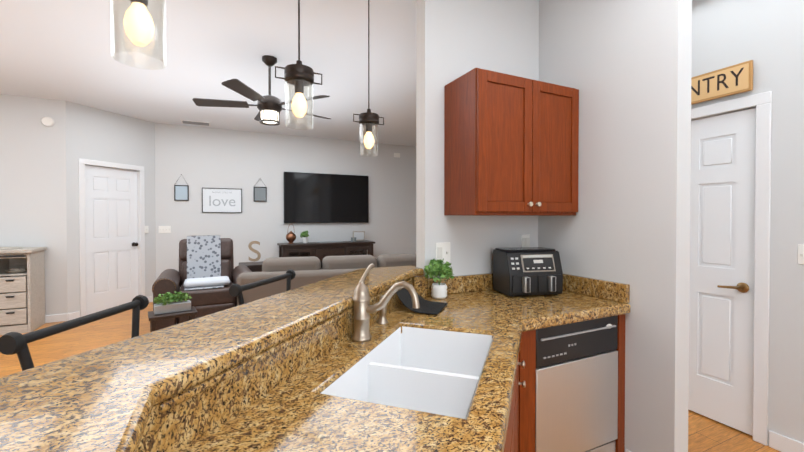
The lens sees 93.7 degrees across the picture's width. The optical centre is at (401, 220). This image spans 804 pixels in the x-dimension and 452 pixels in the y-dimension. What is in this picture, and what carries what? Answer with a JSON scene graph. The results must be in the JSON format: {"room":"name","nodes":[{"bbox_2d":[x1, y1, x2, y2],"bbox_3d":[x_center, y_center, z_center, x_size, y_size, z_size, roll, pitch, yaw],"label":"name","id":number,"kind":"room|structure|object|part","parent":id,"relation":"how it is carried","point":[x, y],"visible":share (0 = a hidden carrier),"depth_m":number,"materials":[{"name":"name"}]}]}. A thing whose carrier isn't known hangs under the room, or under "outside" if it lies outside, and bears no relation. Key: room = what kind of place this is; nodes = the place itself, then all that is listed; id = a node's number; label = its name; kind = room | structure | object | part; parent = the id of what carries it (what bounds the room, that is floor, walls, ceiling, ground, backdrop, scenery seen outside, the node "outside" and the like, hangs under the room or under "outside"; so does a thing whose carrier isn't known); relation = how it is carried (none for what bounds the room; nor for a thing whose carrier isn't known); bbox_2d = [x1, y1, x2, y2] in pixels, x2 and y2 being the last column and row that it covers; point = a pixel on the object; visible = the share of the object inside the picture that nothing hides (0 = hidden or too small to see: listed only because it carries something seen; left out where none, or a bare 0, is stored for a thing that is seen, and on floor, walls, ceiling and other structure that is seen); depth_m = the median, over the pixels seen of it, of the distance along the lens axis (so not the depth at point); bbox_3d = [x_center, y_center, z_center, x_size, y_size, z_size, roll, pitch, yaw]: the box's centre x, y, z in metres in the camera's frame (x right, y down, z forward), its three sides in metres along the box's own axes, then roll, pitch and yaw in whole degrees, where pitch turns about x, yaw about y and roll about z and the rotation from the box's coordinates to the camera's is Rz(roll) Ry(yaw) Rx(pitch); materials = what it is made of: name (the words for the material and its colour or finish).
{"room":"kitchen","nodes":[
{"label":"kitchen","id":0,"kind":"room"},
{"bbox_2d":[0,94,67,314],"bbox_3d":[-6.380,-0.120,4.157,4.198,2.930,0.122,0,1,-26],"label":"wall","id":1,"kind":"structure","parent":0,"point":[33,208],"depth_m":4.88,"materials":[{"name":"white paint"}]},
{"bbox_2d":[41,117,54,126],"bbox_3d":[-4.614,-1.294,4.906,0.130,0.130,0.038,0,1,-26],"label":"smoke detector","id":2,"kind":"object","parent":1,"relation":"attached to","point":[47,121],"visible":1,"depth_m":4.89,"materials":[{"name":"white plastic"}]},
{"bbox_2d":[45,314,67,322],"bbox_3d":[-6.349,1.295,4.114,4.200,0.100,0.012,0,1,-26],"label":"baseboard","id":3,"kind":"structure","parent":1,"relation":"attached to","point":[56,318],"depth_m":4.97,"materials":[{"name":"white wood"}]},
{"bbox_2d":[65,101,155,312],"bbox_3d":[-4.314,-0.138,5.623,0.120,2.930,1.248,0,1,19],"label":"wall","id":4,"kind":"structure","parent":0,"point":[74,132],"depth_m":5.42,"materials":[{"name":"white paint"}]},
{"bbox_2d":[68,311,79,320],"bbox_3d":[-4.434,1.284,5.094,0.012,0.100,0.138,0,1,19],"label":"baseboard","id":5,"kind":"structure","parent":4,"relation":"attached to","point":[73,315],"depth_m":5.08,"materials":[{"name":"white wood"}]},
{"bbox_2d":[79,163,85,316],"bbox_3d":[-4.396,0.273,5.186,0.016,2.118,0.070,0,1,19],"label":"trim","id":6,"kind":"structure","parent":4,"relation":"attached to","point":[82,235],"depth_m":5.18,"materials":[{"name":"white"}]},
{"bbox_2d":[85,165,137,314],"bbox_3d":[-4.314,0.265,5.612,0.588,2.100,0.566,0,1,-26],"label":"room door","id":7,"kind":"structure","parent":4,"relation":"in","point":[111,220],"depth_m":5.58,"materials":[{"name":"white wood"}]},
{"bbox_2d":[79,158,143,170],"bbox_3d":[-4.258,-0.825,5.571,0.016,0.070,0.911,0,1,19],"label":"trim","id":8,"kind":"structure","parent":4,"relation":"attached to","point":[107,164],"depth_m":5.52,"materials":[{"name":"white wood"}]},
{"bbox_2d":[137,171,139,294],"bbox_3d":[-4.193,0.264,5.976,0.120,2.118,0.012,0,1,19],"label":"trim","id":9,"kind":"structure","parent":4,"relation":"attached to","point":[138,195],"depth_m":5.96,"materials":[{"name":"white wood"}]},
{"bbox_2d":[139,171,144,295],"bbox_3d":[-4.119,0.264,5.981,0.016,2.118,0.070,0,1,19],"label":"trim","id":10,"kind":"structure","parent":4,"relation":"attached to","point":[142,245],"depth_m":5.97,"materials":[{"name":"white"}]},
{"bbox_2d":[144,226,148,232],"bbox_3d":[-4.089,0.135,6.032,0.049,0.115,0.048,0,1,-26],"label":"light switch","id":11,"kind":"object","parent":4,"relation":"attached to","point":[146,229],"visible":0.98,"depth_m":6.03,"materials":[{"name":"white plastic"}]},
{"bbox_2d":[0,0,415,146],"bbox_3d":[-1.646,-1.608,1.812,10.700,0.100,10.350,0,1,-26],"label":"ceiling","id":12,"kind":"structure","parent":0,"point":[56,49],"depth_m":3.71,"materials":[{"name":"white paint"}]},
{"bbox_2d":[181,120,210,125],"bbox_3d":[-3.370,-1.603,6.166,0.420,0.012,0.230,0,1,-26],"label":"ceiling vent","id":13,"kind":"object","parent":12,"relation":"in","point":[195,122],"visible":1,"depth_m":6.13,"materials":[{"name":"white metal"}]},
{"bbox_2d":[192,55,330,125],"bbox_3d":[-1.310,-1.265,3.700,1.323,0.629,1.273,0,1,-26],"label":"ceiling fan","id":14,"kind":"object","parent":12,"relation":"hanging from","point":[269,106],"visible":0.96,"depth_m":3.58,"materials":[{"name":"brown metal"}]},
{"bbox_3d":[-1.285,-1.264,3.662,0.230,0.629,0.230,0,1,-26],"label":"motor","id":15,"kind":"part","parent":14,"relation":"part of","materials":[{"name":"brown metal"}]},
{"bbox_3d":[-1.285,-1.005,3.665,0.164,0.100,0.164,0,1,-26],"label":"glass","id":16,"kind":"part","parent":14,"relation":"part of","materials":[{"name":"white glass"}]},
{"bbox_2d":[155,123,415,287],"bbox_3d":[-1.628,-0.159,7.429,5.800,2.930,0.120,0,1,-26],"label":"wall","id":17,"kind":"structure","parent":0,"point":[198,158],"depth_m":6.91,"materials":[{"name":"white paint"}]},
{"bbox_2d":[159,226,170,232],"bbox_3d":[-3.932,0.139,6.245,0.173,0.115,0.014,0,1,-26],"label":"light switch","id":18,"kind":"object","parent":17,"relation":"attached to","point":[164,229],"visible":1,"depth_m":6.25,"materials":[{"name":"white plastic"}]},
{"bbox_2d":[174,174,188,200],"bbox_3d":[-3.709,-0.564,6.341,0.210,0.446,0.020,0,1,-26],"label":"frame","id":19,"kind":"object","parent":17,"relation":"attached to","point":[181,192],"visible":1,"depth_m":6.34,"materials":[{"name":"black plastic"}]},
{"bbox_2d":[175,186,187,199],"bbox_3d":[-3.710,-0.471,6.343,0.178,0.228,0.006,0,1,-26],"label":"art","id":20,"kind":"object","parent":17,"relation":"attached to","point":[181,192],"depth_m":6.34,"materials":[{"name":"blue"}]},
{"bbox_2d":[202,188,241,212],"bbox_3d":[-3.152,-0.359,6.612,0.635,0.430,0.020,0,1,-26],"label":"frame","id":21,"kind":"object","parent":17,"relation":"attached to","point":[221,200],"visible":1,"depth_m":6.61,"materials":[{"name":"black plastic"}]},
{"bbox_2d":[253,179,266,201],"bbox_3d":[-2.590,-0.566,6.881,0.225,0.425,0.020,0,1,-26],"label":"frame","id":22,"kind":"object","parent":17,"relation":"attached to","point":[260,194],"visible":1,"depth_m":6.88,"materials":[{"name":"black plastic"}]},
{"bbox_2d":[255,188,265,200],"bbox_3d":[-2.591,-0.489,6.883,0.193,0.238,0.006,0,1,-26],"label":"art","id":23,"kind":"object","parent":17,"relation":"attached to","point":[260,193],"depth_m":6.88,"materials":[{"name":"grey"}]},
{"bbox_2d":[283,172,368,222],"bbox_3d":[-1.454,-0.444,7.410,1.680,0.960,0.050,0,1,-26],"label":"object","id":24,"kind":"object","parent":17,"relation":"attached to","point":[323,222],"depth_m":7.32,"materials":[{"name":"black plastic"}]},
{"bbox_2d":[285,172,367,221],"bbox_3d":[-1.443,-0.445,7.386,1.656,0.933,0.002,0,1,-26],"label":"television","id":25,"kind":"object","parent":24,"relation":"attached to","point":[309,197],"visible":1,"depth_m":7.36,"materials":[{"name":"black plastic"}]},
{"bbox_2d":[0,302,779,451],"bbox_3d":[-1.646,1.422,1.848,10.700,0.100,10.350,0,1,-26],"label":"floor","id":26,"kind":"structure","parent":0,"point":[706,434],"depth_m":3.83,"materials":[{"name":"brown wood"}]},
{"bbox_2d":[0,247,46,334],"bbox_3d":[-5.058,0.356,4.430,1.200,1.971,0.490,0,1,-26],"label":"sideboard","id":27,"kind":"object","parent":26,"relation":"on","point":[22,289],"visible":1,"depth_m":4.52,"materials":[{"name":"brown wood"}]},
{"bbox_2d":[0,247,21,249],"bbox_3d":[-4.930,0.330,4.497,0.599,0.020,0.180,0,1,-26],"label":"tray","id":28,"kind":"object","parent":27,"relation":"on","point":[1,248],"depth_m":4.53,"materials":[{"name":"white wood"}]},
{"bbox_2d":[0,295,148,370],"bbox_3d":[-0.836,0.835,1.227,0.436,1.092,0.494,0,1,1],"label":"bar stool","id":29,"kind":"object","parent":26,"relation":"on","point":[11,343],"visible":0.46,"depth_m":1.10,"materials":[{"name":"black metal"}]},
{"bbox_2d":[148,291,197,331],"bbox_3d":[-2.480,1.054,4.078,0.440,0.582,0.320,0,1,-36],"label":"stand","id":30,"kind":"object","parent":26,"relation":"on","point":[166,306],"visible":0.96,"depth_m":4.02,"materials":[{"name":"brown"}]},
{"bbox_2d":[152,235,251,329],"bbox_3d":[-2.591,0.749,5.018,1.168,1.092,1.053,0,1,-26],"label":"recliner","id":31,"kind":"object","parent":26,"relation":"on","point":[206,276],"visible":0.67,"depth_m":4.97,"materials":[{"name":"brown leather"}]},
{"bbox_2d":[184,235,223,290],"bbox_3d":[-2.636,0.516,5.033,0.453,0.627,0.983,0,1,-26],"label":"throw","id":32,"kind":"object","parent":31,"relation":"on","point":[203,255],"depth_m":5.10,"materials":[{"name":"white fabric"}]},
{"bbox_2d":[183,276,229,287],"bbox_3d":[-2.482,0.776,4.807,0.529,0.078,0.356,0,1,-26],"label":"folded blanket","id":33,"kind":"object","parent":31,"relation":"on","point":[220,281],"depth_m":4.70,"materials":[{"name":"white fabric"}]},
{"bbox_2d":[239,261,262,271],"bbox_3d":[-2.305,0.994,5.911,0.450,0.660,0.450,0,1,-26],"label":"side table","id":34,"kind":"object","parent":26,"relation":"on","point":[254,266],"visible":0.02,"depth_m":5.75,"materials":[{"name":"brown wood"}]},
{"bbox_2d":[248,241,260,261],"bbox_3d":[-2.314,0.474,5.917,0.178,0.322,0.040,0,1,-26],"label":"decor","id":35,"kind":"object","parent":34,"relation":"on","point":[254,250],"visible":1,"depth_m":5.90,"materials":[{"name":"beige wood"}]},
{"bbox_2d":[229,270,295,304],"bbox_3d":[-0.516,0.827,1.893,0.436,1.092,0.494,0,1,14],"label":"bar stool","id":36,"kind":"object","parent":26,"relation":"on","point":[235,290],"visible":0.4,"depth_m":1.85,"materials":[{"name":"black metal"}]},
{"bbox_2d":[0,266,630,451],"bbox_3d":[0.140,0.835,1.573,2.453,1.080,1.625,0,1,-26],"label":"countertop","id":37,"kind":"structure","parent":26,"relation":"on","point":[299,369],"depth_m":0.99,"materials":[{"name":"stone"}]},
{"bbox_2d":[351,264,419,341],"bbox_3d":[-0.098,0.320,1.515,0.228,0.285,0.373,0,1,-26],"label":"faucet","id":38,"kind":"object","parent":37,"relation":"on","point":[363,308],"visible":1,"depth_m":1.44,"materials":[{"name":"silver metal"}]},
{"bbox_2d":[321,326,492,418],"bbox_3d":[0.073,0.582,1.295,0.772,0.213,0.772,0,1,-26],"label":"sink","id":39,"kind":"object","parent":37,"relation":"in","point":[403,372],"depth_m":1.30,"materials":[{"name":"white ceramic"}]},
{"bbox_2d":[396,284,447,314],"bbox_3d":[0.108,0.403,1.964,0.214,0.098,0.240,0,1,19],"label":"drying mat","id":40,"kind":"object","parent":37,"relation":"on","point":[426,306],"visible":0.77,"depth_m":1.93,"materials":[{"name":"black"}]},
{"bbox_2d":[424,258,453,298],"bbox_3d":[0.219,0.335,2.207,0.182,0.232,0.180,0,1,-26],"label":"potted plant","id":41,"kind":"object","parent":37,"relation":"on","point":[439,268],"visible":1,"depth_m":2.17,"materials":[{"name":"green plant"}]},
{"bbox_3d":[0.218,0.410,2.208,0.096,0.082,0.096,0,1,-26],"label":"pot","id":42,"kind":"part","parent":41,"relation":"part of","materials":[{"name":"white ceramic"}]},
{"bbox_2d":[493,247,562,296],"bbox_3d":[0.785,0.312,2.336,0.350,0.276,0.281,0,1,-11],"label":"air fryer","id":43,"kind":"object","parent":37,"relation":"on","point":[519,271],"visible":1,"depth_m":2.26,"materials":[{"name":"black plastic"}]},
{"bbox_3d":[0.776,0.178,2.383,0.354,0.010,0.237,0,1,-26],"label":"lid","id":44,"kind":"part","parent":43,"relation":"part of","materials":[{"name":"black plastic"}]},
{"bbox_2d":[535,315,617,451],"bbox_3d":[0.791,0.933,2.212,0.604,0.844,0.602,0,1,-26],"label":"dishwasher","id":45,"kind":"object","parent":37,"relation":"in","point":[576,399],"visible":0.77,"depth_m":1.94,"materials":[{"name":"silver metal"}]},
{"bbox_2d":[277,240,374,268],"bbox_3d":[-1.419,0.859,7.192,1.780,0.900,0.450,0,1,-26],"label":"media console","id":46,"kind":"object","parent":26,"relation":"on","point":[320,251],"visible":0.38,"depth_m":7.04,"materials":[{"name":"brown wood"}]},
{"bbox_2d":[286,224,295,243],"bbox_3d":[-2.025,0.230,6.876,0.190,0.364,0.188,0,1,-26],"label":"lantern","id":47,"kind":"object","parent":46,"relation":"on","point":[290,237],"visible":1,"depth_m":6.83,"materials":[{"name":"orange metal"}]},
{"bbox_2d":[317,241,342,242],"bbox_3d":[-1.377,0.397,7.191,0.499,0.022,0.140,0,1,-26],"label":"tray","id":48,"kind":"object","parent":46,"relation":"on","point":[328,241],"visible":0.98,"depth_m":7.10,"materials":[{"name":"grey"}]},
{"bbox_2d":[353,231,364,240],"bbox_3d":[-0.874,0.302,7.621,0.260,0.199,0.039,0,1,-26],"label":"framed picture","id":49,"kind":"object","parent":46,"relation":"on","point":[359,235],"depth_m":7.62,"materials":[{"name":"white paper"}]},
{"bbox_3d":[-0.874,0.302,7.621,0.260,0.199,0.039,0,1,-26],"label":"decorative picture frame on the console","id":50,"kind":"part","parent":49,"relation":"part of"},
{"bbox_2d":[237,253,415,305],"bbox_3d":[-0.658,0.849,4.607,2.400,0.880,0.910,0,1,-16],"label":"sofa","id":51,"kind":"object","parent":26,"relation":"on","point":[308,270],"visible":0.21,"depth_m":4.12,"materials":[{"name":"brown fabric"}]},
{"bbox_2d":[416,0,538,277],"bbox_3d":[0.583,-0.102,2.550,1.040,2.930,0.110,0,1,-26],"label":"wall","id":52,"kind":"structure","parent":0,"point":[455,39],"depth_m":2.38,"materials":[{"name":"white paint"}]},
{"bbox_2d":[436,242,449,261],"bbox_3d":[0.256,0.195,2.326,0.105,0.123,0.014,0,1,-26],"label":"electrical outlet","id":53,"kind":"object","parent":52,"relation":"attached to","point":[442,250],"visible":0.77,"depth_m":2.33,"materials":[{"name":"white plastic"}]},
{"bbox_2d":[444,68,578,215],"bbox_3d":[0.692,-0.434,2.331,0.780,0.800,0.369,0,1,-26],"label":"upper cabinet","id":54,"kind":"object","parent":52,"relation":"attached to","point":[511,145],"visible":1,"depth_m":2.17,"materials":[{"name":"brown wood"}]},
{"bbox_2d":[521,234,529,246],"bbox_3d":[0.859,0.150,2.620,0.075,0.115,0.009,0,1,-26],"label":"electrical outlet","id":55,"kind":"object","parent":52,"relation":"attached to","point":[525,240],"visible":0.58,"depth_m":2.61,"materials":[{"name":"white plastic"}]},
{"bbox_2d":[538,0,691,451],"bbox_3d":[1.216,-0.099,2.296,0.120,2.930,0.900,0,1,-26],"label":"wall","id":56,"kind":"structure","parent":0,"point":[624,67],"depth_m":2.04,"materials":[{"name":"white paint"}]},
{"bbox_2d":[691,0,803,445],"bbox_3d":[2.166,-0.101,2.537,0.120,2.930,1.110,0,1,-26],"label":"wall","id":57,"kind":"structure","parent":0,"point":[782,51],"depth_m":2.24,"materials":[{"name":"white paint"}]},
{"bbox_2d":[691,60,752,104],"bbox_3d":[2.009,-0.905,2.647,0.024,0.185,0.710,0,1,-26],"label":"sign","id":58,"kind":"object","parent":57,"relation":"attached to","point":[727,81],"visible":0.62,"depth_m":2.46,"materials":[{"name":"brown wood"}]},
{"bbox_2d":[688,108,755,435],"bbox_3d":[2.044,0.320,2.678,0.091,2.060,0.730,0,1,-26],"label":"pantry door","id":59,"kind":"structure","parent":57,"relation":"in","point":[722,247],"depth_m":2.51,"materials":[{"name":"white wood"}]},
{"bbox_3d":[2.140,0.426,2.439,0.056,0.064,0.148,0,1,-26],"label":"handle","id":60,"kind":"part","parent":59,"relation":"part of","materials":[{"name":"gold metal"}]},
{"bbox_2d":[691,91,771,120],"bbox_3d":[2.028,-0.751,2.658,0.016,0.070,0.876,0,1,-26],"label":"trim","id":61,"kind":"structure","parent":57,"relation":"attached to","point":[738,103],"depth_m":2.43,"materials":[{"name":"white"}]},
{"bbox_2d":[752,103,771,445],"bbox_3d":[2.204,0.327,2.308,0.016,2.078,0.070,0,1,-26],"label":"trim","id":62,"kind":"structure","parent":57,"relation":"attached to","point":[762,268],"depth_m":2.30,"materials":[{"name":"white wood"}]},
{"bbox_2d":[769,431,803,451],"bbox_3d":[2.270,1.318,2.185,0.012,0.100,0.215,0,1,-26],"label":"trim","id":63,"kind":"structure","parent":57,"relation":"attached to","point":[780,442],"depth_m":2.22,"materials":[{"name":"white"}]},
{"bbox_2d":[798,244,803,264],"bbox_3d":[2.288,0.191,2.134,0.014,0.115,0.070,0,1,-26],"label":"light switch","id":64,"kind":"object","parent":57,"relation":"attached to","point":[800,253],"visible":1,"depth_m":2.15,"materials":[{"name":"white plastic"}]},
{"bbox_3d":[-1.800,0.365,7.008,0.096,0.090,0.095,0,1,-26],"label":"pot","id":65,"kind":"object","parent":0,"visible":0},
{"bbox_2d":[300,230,308,237],"bbox_3d":[-1.800,0.245,7.001,0.199,0.138,0.185,0,1,-26],"label":"plant","id":66,"kind":"object","parent":65,"relation":"in","point":[304,234],"visible":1,"depth_m":6.98,"materials":[{"name":"green plant"}]},
{"bbox_3d":[1.056,-1.539,-0.645,6.576,0.080,6.576,0,1,-26],"label":"ceiling","id":67,"kind":"structure","parent":0,"visible":0},
{"bbox_2d":[110,0,165,69],"bbox_3d":[-0.586,-0.951,0.834,0.174,1.188,0.110,0,1,-26],"label":"pendant light","id":68,"kind":"object","parent":67,"relation":"hanging from","point":[138,23],"visible":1,"depth_m":0.83,"materials":[{"name":"clear glass"}]},
{"bbox_3d":[-0.586,-0.436,0.840,0.058,0.089,0.057,0,1,-26],"label":"bulb","id":69,"kind":"part","parent":68,"relation":"part of","materials":[{"name":"beige glass"}]},
{"bbox_2d":[275,0,321,128],"bbox_3d":[-0.385,-0.952,1.408,0.174,1.198,0.110,0,1,-26],"label":"pendant light","id":70,"kind":"object","parent":67,"relation":"hanging from","point":[298,75],"visible":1,"depth_m":1.39,"materials":[{"name":"clear glass"}]},
{"bbox_2d":[285,78,312,128],"bbox_3d":[-0.385,-0.444,1.414,0.101,0.182,0.101,0,1,-26],"label":"jar","id":71,"kind":"object","parent":70,"relation":"on","point":[299,105],"depth_m":1.40,"materials":[{"name":"clear glass"}]},
{"bbox_3d":[-0.385,-0.433,1.414,0.058,0.089,0.057,0,1,-26],"label":"bulb","id":72,"kind":"part","parent":70,"relation":"part of","materials":[{"name":"beige glass"}]},
{"bbox_2d":[353,0,383,156],"bbox_3d":[-0.177,-0.954,2.006,0.174,1.208,0.110,0,1,-26],"label":"pendant light","id":73,"kind":"object","parent":67,"relation":"hanging from","point":[368,119],"visible":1,"depth_m":2.00,"materials":[{"name":"clear glass"}]},
{"bbox_2d":[359,122,377,156],"bbox_3d":[-0.177,-0.441,2.012,0.101,0.182,0.101,0,1,-26],"label":"jar","id":74,"kind":"object","parent":73,"relation":"on","point":[368,140],"depth_m":2.00,"materials":[{"name":"clear glass"}]},
{"bbox_3d":[-0.177,-0.430,2.012,0.058,0.089,0.057,0,1,-26],"label":"bulb","id":75,"kind":"part","parent":73,"relation":"part of","materials":[{"name":"beige glass"}]}
]}

